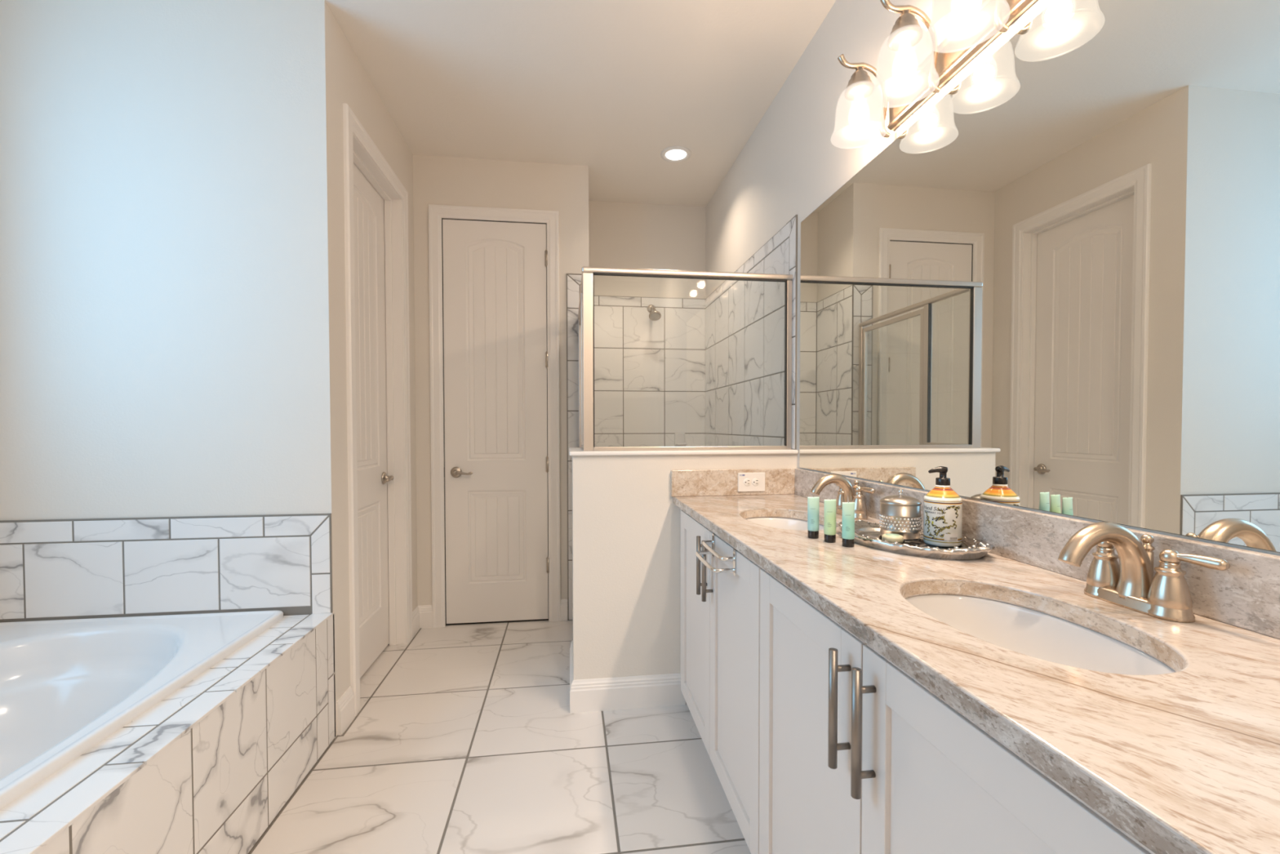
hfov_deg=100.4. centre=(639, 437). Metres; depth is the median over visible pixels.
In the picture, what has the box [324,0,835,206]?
ceiling
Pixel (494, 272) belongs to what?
door
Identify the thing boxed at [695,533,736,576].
towel bar
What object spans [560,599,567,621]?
baseboard
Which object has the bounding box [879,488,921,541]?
canister
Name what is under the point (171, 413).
wall
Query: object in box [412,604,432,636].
baseboard
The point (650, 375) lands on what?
wall
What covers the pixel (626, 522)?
wall
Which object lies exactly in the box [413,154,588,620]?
wall
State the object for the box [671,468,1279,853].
countertop
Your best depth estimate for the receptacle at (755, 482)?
2.32 m
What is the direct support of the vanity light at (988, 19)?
attached to the wall at (811, 140)
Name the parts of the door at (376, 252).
lever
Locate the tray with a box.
[836,519,995,559]
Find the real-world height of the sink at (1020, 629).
0.152 m
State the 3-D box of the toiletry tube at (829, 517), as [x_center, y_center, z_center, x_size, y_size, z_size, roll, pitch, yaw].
[0.494,0.216,1.388,0.030,0.111,0.030,1,1,31]
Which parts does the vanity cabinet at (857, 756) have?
door, handle, handle, door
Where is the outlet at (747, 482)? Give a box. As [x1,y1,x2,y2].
[737,472,764,491]
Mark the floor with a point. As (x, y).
(462, 739)
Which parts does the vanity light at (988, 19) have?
arm, arm, arm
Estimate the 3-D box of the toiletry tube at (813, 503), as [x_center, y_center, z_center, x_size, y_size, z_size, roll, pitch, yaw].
[0.467,0.215,1.438,0.030,0.111,0.030,1,1,30]
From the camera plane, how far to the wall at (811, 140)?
2.46 m
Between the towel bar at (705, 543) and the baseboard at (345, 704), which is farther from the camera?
the baseboard at (345, 704)
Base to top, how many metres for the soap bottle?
0.195 m
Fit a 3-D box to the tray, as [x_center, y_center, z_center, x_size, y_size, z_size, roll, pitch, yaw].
[0.683,0.254,1.361,0.274,0.036,0.389,0,1,-8]
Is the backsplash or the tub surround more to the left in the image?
the tub surround
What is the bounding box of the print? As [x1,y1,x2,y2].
[924,505,959,538]
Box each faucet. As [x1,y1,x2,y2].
[810,473,875,519]
[1057,521,1230,622]
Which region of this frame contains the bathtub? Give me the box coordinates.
[0,610,283,809]
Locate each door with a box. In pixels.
[342,102,413,716]
[427,204,560,627]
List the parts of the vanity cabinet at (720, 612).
door, handle, handle, door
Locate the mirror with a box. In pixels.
[799,0,1279,552]
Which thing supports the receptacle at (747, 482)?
attached to the outlet at (747, 482)
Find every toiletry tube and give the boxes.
[807,496,819,538]
[823,499,835,542]
[841,502,854,547]
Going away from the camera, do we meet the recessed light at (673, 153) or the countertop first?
the countertop
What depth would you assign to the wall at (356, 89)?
2.48 m
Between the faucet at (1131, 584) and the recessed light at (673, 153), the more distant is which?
the recessed light at (673, 153)
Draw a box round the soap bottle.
[923,466,962,546]
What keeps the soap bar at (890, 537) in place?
on the tray
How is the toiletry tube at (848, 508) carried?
on the countertop
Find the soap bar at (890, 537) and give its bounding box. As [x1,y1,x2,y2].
[881,533,903,543]
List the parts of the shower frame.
post, door, header rail, glass panel, post, corner post, header rail, sill rail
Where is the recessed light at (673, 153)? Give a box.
[660,146,691,162]
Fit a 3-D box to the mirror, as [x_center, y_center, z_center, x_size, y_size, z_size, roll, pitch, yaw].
[0.839,-0.380,1.302,0.005,1.066,2.070,0,1,-8]
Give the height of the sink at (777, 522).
0.152 m
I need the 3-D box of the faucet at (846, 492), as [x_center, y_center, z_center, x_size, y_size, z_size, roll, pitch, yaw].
[0.653,0.192,1.784,0.171,0.142,0.232,0,1,-8]
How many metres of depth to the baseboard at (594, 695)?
2.28 m
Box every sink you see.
[746,517,823,530]
[905,594,1175,675]
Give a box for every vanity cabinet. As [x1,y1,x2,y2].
[680,509,762,853]
[759,568,1151,853]
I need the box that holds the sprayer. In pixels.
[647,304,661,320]
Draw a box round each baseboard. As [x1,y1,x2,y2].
[336,686,354,735]
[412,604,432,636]
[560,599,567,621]
[569,640,685,713]
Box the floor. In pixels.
[248,619,751,853]
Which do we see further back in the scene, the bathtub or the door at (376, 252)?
the door at (376, 252)
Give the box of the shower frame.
[576,266,792,450]
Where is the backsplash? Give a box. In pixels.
[795,468,1279,639]
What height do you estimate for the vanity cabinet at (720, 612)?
0.873 m
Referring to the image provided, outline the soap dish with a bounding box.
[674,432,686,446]
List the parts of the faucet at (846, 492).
spout, handle, lift rod, handle, lever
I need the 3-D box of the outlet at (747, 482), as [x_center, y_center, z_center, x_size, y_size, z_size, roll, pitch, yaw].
[0.486,0.194,2.322,0.123,0.083,0.008,0,1,-8]
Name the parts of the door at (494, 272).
lever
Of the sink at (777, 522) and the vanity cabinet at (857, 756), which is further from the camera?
the sink at (777, 522)
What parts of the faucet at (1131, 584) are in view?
handle, spout, lift rod, handle, lever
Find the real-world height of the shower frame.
1.780 m
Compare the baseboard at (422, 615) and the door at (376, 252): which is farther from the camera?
the baseboard at (422, 615)
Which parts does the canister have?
knob, lid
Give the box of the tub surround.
[0,613,335,853]
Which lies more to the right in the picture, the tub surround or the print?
the print
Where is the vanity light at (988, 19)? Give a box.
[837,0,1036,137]
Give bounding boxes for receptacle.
[743,478,751,485]
[751,478,759,485]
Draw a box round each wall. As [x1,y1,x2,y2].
[0,0,346,737]
[337,23,417,688]
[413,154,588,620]
[568,447,798,702]
[588,200,706,446]
[705,0,1279,555]
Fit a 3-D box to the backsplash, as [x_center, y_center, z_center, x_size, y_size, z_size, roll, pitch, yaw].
[0.832,0.215,1.321,0.020,0.115,2.085,0,1,-8]

